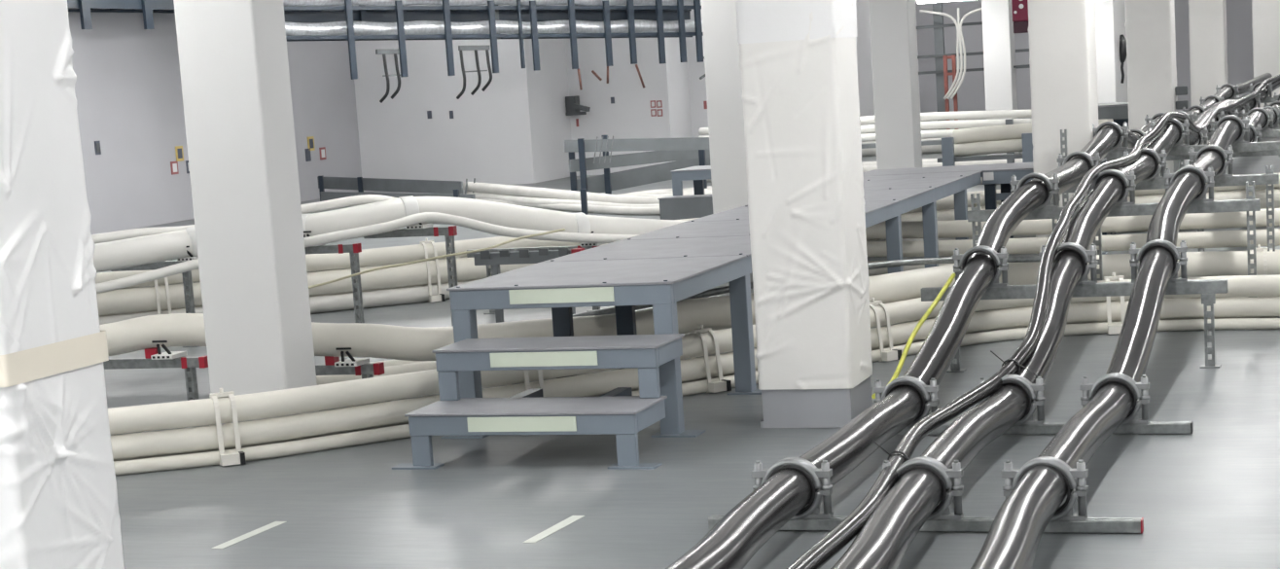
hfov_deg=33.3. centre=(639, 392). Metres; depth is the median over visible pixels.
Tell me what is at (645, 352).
step
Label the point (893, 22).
column
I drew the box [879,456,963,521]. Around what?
clamp
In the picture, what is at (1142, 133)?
clamp
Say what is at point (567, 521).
floor marking
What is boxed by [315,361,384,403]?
support rail
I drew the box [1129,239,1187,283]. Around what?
clamp
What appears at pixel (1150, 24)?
column
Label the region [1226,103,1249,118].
clamp
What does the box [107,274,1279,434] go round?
cable
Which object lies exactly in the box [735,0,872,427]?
column
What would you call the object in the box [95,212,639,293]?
cable
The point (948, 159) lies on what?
rack
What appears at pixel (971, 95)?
wall
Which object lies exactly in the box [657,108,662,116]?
wall sign
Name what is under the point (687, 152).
rack
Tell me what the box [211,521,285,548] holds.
floor marking
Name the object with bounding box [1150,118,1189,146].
clamp
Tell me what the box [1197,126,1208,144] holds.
clamp
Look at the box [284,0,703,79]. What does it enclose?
tray
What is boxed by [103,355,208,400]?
support rail
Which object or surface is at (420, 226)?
saddle
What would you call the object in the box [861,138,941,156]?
cable
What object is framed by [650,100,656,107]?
wall sign
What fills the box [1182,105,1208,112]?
clamp
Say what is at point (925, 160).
cable
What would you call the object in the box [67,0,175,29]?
tray
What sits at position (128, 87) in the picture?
wall
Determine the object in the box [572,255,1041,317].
conduit
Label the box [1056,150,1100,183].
clamp
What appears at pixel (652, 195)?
cable
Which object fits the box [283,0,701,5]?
cable
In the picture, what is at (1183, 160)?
rail
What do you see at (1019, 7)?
box
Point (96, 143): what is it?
wall sign
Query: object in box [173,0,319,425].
column
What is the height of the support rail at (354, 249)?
0.601 m
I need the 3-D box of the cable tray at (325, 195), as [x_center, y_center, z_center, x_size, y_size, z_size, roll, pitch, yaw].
[-3.227,-2.536,27.942,0.082,0.234,3.450,-11,11,-40]
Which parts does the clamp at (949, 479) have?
post, post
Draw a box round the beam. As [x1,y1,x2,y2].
[473,248,584,322]
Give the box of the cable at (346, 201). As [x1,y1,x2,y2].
[91,194,397,243]
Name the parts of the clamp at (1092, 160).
post, post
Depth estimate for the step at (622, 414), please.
8.47 m
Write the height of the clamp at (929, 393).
0.200 m
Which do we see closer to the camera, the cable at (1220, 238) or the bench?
the cable at (1220, 238)
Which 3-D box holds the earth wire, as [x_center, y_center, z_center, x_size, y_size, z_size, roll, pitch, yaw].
[1.221,-0.272,9.426,0.026,0.342,1.622,-1,9,21]
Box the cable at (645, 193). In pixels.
[619,188,711,195]
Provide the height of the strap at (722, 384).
0.326 m
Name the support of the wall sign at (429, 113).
attached to the wall at (515, 130)
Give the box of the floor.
[96,128,1279,568]
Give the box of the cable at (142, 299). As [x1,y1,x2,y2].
[96,188,1279,316]
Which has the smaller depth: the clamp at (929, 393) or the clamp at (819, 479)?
the clamp at (819, 479)
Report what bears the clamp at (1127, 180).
attached to the rail at (1251, 203)
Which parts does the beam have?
leg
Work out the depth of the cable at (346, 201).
13.32 m
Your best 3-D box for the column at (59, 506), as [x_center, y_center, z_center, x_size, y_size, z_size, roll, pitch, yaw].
[-1.865,-0.840,5.795,0.636,3.200,0.548,-1,9,19]
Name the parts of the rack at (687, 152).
post, post, post, panel, post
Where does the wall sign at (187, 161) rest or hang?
attached to the wall at (128, 87)
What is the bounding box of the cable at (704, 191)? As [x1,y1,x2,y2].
[664,190,711,194]
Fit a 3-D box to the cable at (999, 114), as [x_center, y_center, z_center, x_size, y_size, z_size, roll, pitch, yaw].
[3.237,-3.402,26.662,6.192,0.165,0.793,2,10,32]
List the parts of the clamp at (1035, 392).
post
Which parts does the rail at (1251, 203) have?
post, post, post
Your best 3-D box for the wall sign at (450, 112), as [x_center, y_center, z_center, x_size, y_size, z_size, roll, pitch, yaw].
[-2.859,-4.215,32.424,0.060,0.120,0.010,-1,9,19]
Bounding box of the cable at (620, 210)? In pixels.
[475,198,659,214]
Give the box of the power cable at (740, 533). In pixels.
[665,72,1272,568]
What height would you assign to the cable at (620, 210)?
0.096 m
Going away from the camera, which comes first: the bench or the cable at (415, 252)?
the cable at (415, 252)
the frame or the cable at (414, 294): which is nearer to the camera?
the cable at (414, 294)
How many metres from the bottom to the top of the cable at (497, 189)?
0.294 m
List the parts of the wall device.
plate, arm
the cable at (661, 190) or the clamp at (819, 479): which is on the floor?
the cable at (661, 190)
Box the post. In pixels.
[579,188,588,214]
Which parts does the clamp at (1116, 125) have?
post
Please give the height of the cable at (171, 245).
0.625 m
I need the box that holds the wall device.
[565,95,590,115]
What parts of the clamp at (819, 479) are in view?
post, post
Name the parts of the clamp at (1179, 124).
post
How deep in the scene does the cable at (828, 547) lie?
8.39 m
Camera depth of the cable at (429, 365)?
11.04 m
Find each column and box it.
[0,0,124,568]
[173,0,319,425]
[701,0,747,213]
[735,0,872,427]
[868,0,922,169]
[981,0,1019,154]
[1027,0,1102,253]
[1095,0,1128,103]
[1124,0,1179,176]
[1188,0,1228,144]
[1251,0,1279,107]
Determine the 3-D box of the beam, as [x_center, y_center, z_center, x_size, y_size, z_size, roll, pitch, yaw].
[-0.673,-0.645,13.207,0.710,0.490,0.080,-1,9,19]
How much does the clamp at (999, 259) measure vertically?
0.200 m
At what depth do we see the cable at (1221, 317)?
9.44 m
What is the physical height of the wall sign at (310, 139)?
0.208 m
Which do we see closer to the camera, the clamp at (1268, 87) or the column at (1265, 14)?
the clamp at (1268, 87)
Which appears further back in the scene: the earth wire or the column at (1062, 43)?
the column at (1062, 43)
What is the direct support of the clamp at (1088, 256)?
attached to the rail at (1208, 289)
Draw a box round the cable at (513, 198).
[463,191,659,207]
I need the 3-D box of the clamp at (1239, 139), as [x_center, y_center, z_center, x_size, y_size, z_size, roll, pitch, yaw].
[4.051,-1.806,14.690,0.262,0.200,0.066,-1,9,19]
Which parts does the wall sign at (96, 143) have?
panel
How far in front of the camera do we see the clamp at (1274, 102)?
21.59 m
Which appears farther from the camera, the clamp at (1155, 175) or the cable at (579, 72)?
the cable at (579, 72)
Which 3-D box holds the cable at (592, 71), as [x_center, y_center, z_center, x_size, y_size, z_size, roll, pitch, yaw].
[-0.579,-4.234,28.549,0.145,0.153,0.034,-1,9,19]
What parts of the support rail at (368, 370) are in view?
leg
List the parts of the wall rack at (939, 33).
post, rail, rail, rail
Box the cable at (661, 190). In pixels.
[618,186,711,195]
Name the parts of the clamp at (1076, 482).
post, post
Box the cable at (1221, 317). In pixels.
[113,317,1279,461]
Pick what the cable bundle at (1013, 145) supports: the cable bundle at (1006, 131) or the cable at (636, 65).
the cable bundle at (1006, 131)
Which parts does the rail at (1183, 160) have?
post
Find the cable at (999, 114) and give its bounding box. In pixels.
[698,108,1031,135]
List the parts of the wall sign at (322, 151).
panel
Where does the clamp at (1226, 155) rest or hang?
attached to the rail at (1269, 178)
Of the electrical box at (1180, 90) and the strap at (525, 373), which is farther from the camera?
the electrical box at (1180, 90)
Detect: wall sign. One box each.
[94,141,101,154]
[170,160,178,175]
[175,145,183,161]
[185,160,189,173]
[304,148,311,161]
[307,136,315,150]
[319,146,326,160]
[426,110,431,118]
[449,110,453,118]
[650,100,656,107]
[650,108,656,116]
[656,100,662,107]
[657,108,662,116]
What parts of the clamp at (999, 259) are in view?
post, post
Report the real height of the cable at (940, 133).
0.165 m
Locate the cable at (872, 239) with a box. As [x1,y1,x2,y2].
[105,239,874,316]
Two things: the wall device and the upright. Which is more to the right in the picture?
the upright
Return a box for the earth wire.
[871,273,956,398]
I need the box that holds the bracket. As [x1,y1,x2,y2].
[464,177,475,194]
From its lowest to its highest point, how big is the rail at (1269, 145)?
0.778 m
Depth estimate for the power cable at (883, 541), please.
8.06 m
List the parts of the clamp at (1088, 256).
post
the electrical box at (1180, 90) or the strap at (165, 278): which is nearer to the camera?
the strap at (165, 278)
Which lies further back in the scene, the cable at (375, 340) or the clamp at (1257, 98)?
the clamp at (1257, 98)
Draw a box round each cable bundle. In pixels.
[952,118,1113,143]
[954,139,1022,156]
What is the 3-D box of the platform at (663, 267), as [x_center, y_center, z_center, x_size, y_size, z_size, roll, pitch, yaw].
[0.856,-0.719,12.478,1.156,0.654,7.378,-1,9,19]
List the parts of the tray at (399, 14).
panel, rail, rail, rail, rail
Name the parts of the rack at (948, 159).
post, rail, post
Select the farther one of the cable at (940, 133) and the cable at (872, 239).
the cable at (940, 133)
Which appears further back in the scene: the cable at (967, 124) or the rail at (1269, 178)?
the cable at (967, 124)
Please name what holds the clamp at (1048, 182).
attached to the rail at (1251, 203)
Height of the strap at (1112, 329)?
0.326 m
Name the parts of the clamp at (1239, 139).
post, post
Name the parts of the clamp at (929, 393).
post, post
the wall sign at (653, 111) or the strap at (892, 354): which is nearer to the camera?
the strap at (892, 354)
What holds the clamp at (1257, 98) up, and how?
attached to the rail
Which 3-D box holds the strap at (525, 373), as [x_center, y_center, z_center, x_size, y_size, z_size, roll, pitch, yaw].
[-0.515,-0.039,9.688,0.100,0.326,0.306,-8,10,-28]
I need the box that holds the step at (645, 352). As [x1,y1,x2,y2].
[431,333,684,400]
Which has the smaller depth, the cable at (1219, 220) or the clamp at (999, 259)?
the clamp at (999, 259)
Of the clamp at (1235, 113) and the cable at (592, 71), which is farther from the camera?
the cable at (592, 71)
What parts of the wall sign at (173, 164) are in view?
panel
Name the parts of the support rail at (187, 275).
leg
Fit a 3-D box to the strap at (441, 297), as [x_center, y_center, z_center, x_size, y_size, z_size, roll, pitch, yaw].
[-1.531,-0.884,15.362,0.100,0.463,0.414,-7,9,-23]
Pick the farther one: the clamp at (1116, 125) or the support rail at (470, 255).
the clamp at (1116, 125)
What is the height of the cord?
0.258 m
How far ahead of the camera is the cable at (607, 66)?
28.69 m
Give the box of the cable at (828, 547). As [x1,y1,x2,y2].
[786,73,1279,568]
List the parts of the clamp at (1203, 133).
post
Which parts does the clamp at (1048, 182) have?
post, post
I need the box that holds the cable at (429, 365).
[316,296,1248,385]
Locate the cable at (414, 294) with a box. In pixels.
[98,230,1147,324]
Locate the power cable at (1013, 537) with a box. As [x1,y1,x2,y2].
[970,100,1279,568]
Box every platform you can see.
[441,170,982,438]
[862,158,1107,260]
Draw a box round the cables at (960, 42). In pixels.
[919,7,981,99]
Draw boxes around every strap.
[152,269,171,314]
[209,388,246,465]
[419,238,444,302]
[507,369,545,396]
[681,324,731,392]
[869,297,901,361]
[1103,272,1125,334]
[1250,244,1267,275]
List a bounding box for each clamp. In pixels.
[751,457,833,520]
[872,375,939,426]
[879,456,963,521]
[952,245,1008,286]
[978,374,1045,426]
[1001,456,1088,522]
[1009,172,1059,210]
[1039,242,1097,284]
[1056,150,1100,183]
[1079,372,1149,425]
[1087,169,1136,206]
[1092,121,1128,150]
[1122,147,1166,180]
[1129,128,1149,147]
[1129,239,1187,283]
[1144,112,1164,125]
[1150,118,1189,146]
[1163,165,1214,203]
[1177,110,1193,122]
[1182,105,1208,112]
[1188,144,1233,177]
[1192,109,1224,134]
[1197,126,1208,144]
[1199,95,1224,105]
[1209,114,1249,143]
[1214,108,1238,126]
[1215,83,1238,99]
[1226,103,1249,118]
[1236,93,1260,110]
[1241,107,1274,130]
[1244,123,1261,142]
[1249,81,1272,97]
[1261,106,1279,128]
[1263,101,1279,106]
[1273,92,1279,101]
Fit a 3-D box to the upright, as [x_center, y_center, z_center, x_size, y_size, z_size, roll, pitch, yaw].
[2.930,-1.338,14.729,0.090,0.950,0.100,-1,9,19]
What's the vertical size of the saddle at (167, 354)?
0.096 m
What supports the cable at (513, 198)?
on the floor
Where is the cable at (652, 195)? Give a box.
[630,190,711,197]
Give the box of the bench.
[1098,102,1128,126]
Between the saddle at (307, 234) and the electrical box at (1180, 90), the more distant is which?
the electrical box at (1180, 90)
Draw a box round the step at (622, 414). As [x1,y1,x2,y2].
[391,387,667,469]
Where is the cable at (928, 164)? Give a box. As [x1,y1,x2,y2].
[706,158,1022,181]
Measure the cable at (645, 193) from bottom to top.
0.106 m
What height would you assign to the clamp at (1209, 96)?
0.200 m
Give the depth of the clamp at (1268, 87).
26.18 m
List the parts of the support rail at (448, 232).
leg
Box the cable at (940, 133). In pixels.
[860,129,954,142]
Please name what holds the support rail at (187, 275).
on the floor
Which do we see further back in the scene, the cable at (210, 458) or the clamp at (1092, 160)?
the clamp at (1092, 160)
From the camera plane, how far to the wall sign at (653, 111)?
33.16 m
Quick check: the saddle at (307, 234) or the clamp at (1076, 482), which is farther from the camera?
the saddle at (307, 234)
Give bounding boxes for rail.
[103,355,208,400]
[110,260,198,347]
[304,243,364,323]
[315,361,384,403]
[363,225,458,326]
[466,245,604,314]
[708,514,1143,533]
[894,421,1193,435]
[920,279,1227,372]
[967,180,1260,312]
[1051,165,1279,251]
[1103,141,1279,251]
[1105,150,1278,234]
[1179,121,1279,168]
[1207,129,1279,141]
[1261,97,1279,103]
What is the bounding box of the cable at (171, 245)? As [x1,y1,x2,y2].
[93,195,687,272]
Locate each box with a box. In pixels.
[1011,0,1028,33]
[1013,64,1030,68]
[1174,85,1188,109]
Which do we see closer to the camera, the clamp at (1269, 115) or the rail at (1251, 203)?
the rail at (1251, 203)
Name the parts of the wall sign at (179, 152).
panel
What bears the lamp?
hanging from the ceiling
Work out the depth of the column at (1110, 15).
27.27 m
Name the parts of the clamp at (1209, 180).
post, post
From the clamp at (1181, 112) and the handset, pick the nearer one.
the clamp at (1181, 112)
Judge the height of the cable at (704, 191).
0.076 m
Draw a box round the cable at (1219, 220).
[865,208,1279,239]
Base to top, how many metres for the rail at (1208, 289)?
0.405 m
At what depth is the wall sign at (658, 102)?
33.11 m
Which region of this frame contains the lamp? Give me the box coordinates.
[915,0,962,3]
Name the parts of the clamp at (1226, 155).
post, post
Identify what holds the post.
on the floor
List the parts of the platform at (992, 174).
deck plate, leg, leg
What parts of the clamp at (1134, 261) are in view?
post, post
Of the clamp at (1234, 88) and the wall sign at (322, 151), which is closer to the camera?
the clamp at (1234, 88)
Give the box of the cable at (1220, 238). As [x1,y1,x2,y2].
[866,228,1279,256]
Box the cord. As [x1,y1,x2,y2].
[308,228,565,288]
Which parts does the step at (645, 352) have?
leg, tread plate, leg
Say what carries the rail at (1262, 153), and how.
on the floor
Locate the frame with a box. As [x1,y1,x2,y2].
[943,55,959,129]
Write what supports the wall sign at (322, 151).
attached to the wall at (128, 87)
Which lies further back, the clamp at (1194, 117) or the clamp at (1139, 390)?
the clamp at (1194, 117)
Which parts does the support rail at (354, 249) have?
leg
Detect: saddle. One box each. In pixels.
[150,340,187,359]
[177,246,197,261]
[303,230,326,247]
[334,347,369,366]
[405,222,432,229]
[580,231,604,246]
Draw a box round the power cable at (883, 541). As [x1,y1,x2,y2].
[830,78,1279,568]
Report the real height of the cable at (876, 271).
0.107 m
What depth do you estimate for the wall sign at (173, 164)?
27.92 m
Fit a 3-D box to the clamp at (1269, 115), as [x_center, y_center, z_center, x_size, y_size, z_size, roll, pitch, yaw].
[5.240,-2.319,18.157,0.262,0.200,0.066,-1,9,19]
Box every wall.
[68,4,361,234]
[352,0,921,191]
[915,0,1253,130]
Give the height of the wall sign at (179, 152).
0.195 m
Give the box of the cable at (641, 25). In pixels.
[284,19,702,35]
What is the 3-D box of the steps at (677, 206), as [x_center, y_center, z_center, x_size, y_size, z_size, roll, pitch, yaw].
[0.887,-2.038,21.792,1.120,0.525,1.120,-1,9,19]
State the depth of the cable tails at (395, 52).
27.04 m
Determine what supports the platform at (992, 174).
on the floor
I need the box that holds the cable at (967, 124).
[698,118,1031,137]
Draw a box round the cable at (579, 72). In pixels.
[577,69,582,89]
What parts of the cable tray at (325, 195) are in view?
post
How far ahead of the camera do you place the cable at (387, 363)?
11.30 m
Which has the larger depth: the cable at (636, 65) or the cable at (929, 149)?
the cable at (929, 149)
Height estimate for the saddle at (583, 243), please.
0.096 m
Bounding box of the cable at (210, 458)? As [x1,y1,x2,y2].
[113,318,1279,475]
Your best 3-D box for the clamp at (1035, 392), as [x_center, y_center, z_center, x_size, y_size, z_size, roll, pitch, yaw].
[1.468,0.029,8.458,0.262,0.200,0.066,-1,9,19]
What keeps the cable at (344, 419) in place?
on the cable at (210, 458)
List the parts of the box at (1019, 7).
casing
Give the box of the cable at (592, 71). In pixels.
[591,70,602,80]
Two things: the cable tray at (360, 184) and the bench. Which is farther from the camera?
the cable tray at (360, 184)
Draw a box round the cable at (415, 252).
[95,172,1279,288]
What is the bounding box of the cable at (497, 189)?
[462,181,659,204]
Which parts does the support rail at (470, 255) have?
leg, leg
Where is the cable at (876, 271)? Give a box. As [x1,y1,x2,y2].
[867,248,1279,276]
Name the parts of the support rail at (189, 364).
leg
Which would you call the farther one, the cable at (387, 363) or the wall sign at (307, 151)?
the wall sign at (307, 151)
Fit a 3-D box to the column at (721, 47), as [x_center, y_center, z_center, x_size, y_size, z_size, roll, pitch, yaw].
[0.764,-2.684,17.072,0.410,3.200,0.400,-1,9,19]
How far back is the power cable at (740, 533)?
8.24 m
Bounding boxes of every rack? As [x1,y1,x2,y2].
[564,135,711,194]
[861,118,1014,163]
[916,1,1030,129]
[937,133,1032,183]
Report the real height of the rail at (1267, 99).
0.740 m
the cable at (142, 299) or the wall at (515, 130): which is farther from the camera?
the wall at (515, 130)
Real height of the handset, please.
0.627 m
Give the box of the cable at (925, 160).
[861,158,937,165]
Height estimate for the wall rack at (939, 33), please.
3.200 m
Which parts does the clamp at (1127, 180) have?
post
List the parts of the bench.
plate, panel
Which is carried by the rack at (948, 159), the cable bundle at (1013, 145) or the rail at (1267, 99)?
the cable bundle at (1013, 145)
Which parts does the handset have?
cord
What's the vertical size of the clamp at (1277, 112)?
0.200 m
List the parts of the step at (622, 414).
foot plate, leg, tread plate, leg, foot plate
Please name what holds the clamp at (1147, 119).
attached to the rail at (1275, 132)
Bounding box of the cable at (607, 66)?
[606,66,608,83]
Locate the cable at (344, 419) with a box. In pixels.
[110,296,1279,460]
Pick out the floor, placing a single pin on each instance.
(1208, 497)
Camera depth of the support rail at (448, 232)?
13.19 m
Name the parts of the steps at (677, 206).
leg, tread plate, tread plate, leg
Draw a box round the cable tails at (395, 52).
[375,48,400,103]
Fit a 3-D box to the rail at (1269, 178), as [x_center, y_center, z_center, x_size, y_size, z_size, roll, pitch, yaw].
[3.223,-1.026,13.311,1.450,0.712,0.108,-1,9,18]
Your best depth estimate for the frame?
37.56 m
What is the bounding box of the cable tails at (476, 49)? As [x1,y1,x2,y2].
[456,45,492,99]
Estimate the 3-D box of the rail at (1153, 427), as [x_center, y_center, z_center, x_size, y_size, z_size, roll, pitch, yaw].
[1.532,0.140,8.455,1.264,0.041,0.046,-1,9,19]
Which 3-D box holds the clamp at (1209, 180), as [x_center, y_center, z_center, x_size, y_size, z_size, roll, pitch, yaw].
[2.950,-1.120,11.490,0.262,0.200,0.066,-1,9,19]
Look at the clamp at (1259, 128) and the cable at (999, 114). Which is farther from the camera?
the cable at (999, 114)
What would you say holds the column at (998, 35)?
on the floor
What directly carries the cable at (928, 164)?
on the floor
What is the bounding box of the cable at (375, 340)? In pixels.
[99,250,1279,360]
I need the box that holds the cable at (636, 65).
[635,64,645,88]
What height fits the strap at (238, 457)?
0.326 m
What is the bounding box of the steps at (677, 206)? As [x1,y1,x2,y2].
[657,165,712,219]
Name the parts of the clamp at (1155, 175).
post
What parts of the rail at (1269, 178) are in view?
post, post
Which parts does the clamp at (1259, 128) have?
post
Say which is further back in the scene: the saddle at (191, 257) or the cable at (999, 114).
the cable at (999, 114)
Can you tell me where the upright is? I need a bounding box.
[1060,129,1068,206]
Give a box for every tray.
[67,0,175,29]
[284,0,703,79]
[317,176,462,201]
[320,189,475,201]
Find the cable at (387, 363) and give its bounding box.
[371,359,426,366]
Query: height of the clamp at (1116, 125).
0.200 m
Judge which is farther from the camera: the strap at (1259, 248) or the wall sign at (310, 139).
the wall sign at (310, 139)
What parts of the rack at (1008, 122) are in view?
rail, post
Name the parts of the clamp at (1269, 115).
post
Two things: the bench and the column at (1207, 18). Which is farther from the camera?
the column at (1207, 18)
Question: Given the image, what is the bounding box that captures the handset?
[1119,34,1126,83]
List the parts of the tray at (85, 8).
rail, rail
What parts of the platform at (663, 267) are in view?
foot plate, leg, leg, deck plate, leg, deck plate, leg, foot plate, deck plate, leg, foot plate, deck plate, deck plate, leg, deck plate, deck plate, leg, leg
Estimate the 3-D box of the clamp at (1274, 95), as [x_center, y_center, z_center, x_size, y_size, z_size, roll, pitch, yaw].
[7.115,-3.224,23.570,0.262,0.200,0.066,-1,9,19]
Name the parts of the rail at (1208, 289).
post, foot plate, post, foot plate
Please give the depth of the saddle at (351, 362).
10.42 m
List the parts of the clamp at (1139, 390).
post, post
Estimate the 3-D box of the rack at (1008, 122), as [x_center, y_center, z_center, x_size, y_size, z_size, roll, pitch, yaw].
[3.532,-2.929,26.041,4.000,0.700,0.400,-1,9,19]
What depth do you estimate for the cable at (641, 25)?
27.70 m
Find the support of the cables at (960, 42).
hanging from the frame
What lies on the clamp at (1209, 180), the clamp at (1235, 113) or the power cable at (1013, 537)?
the power cable at (1013, 537)
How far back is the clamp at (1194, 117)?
18.27 m
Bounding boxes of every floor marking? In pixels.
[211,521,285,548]
[522,515,584,542]
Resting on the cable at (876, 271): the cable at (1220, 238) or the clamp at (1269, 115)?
the cable at (1220, 238)
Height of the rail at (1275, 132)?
0.700 m
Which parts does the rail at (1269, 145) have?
post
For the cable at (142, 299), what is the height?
0.166 m
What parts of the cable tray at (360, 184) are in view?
post, post, panel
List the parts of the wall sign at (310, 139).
panel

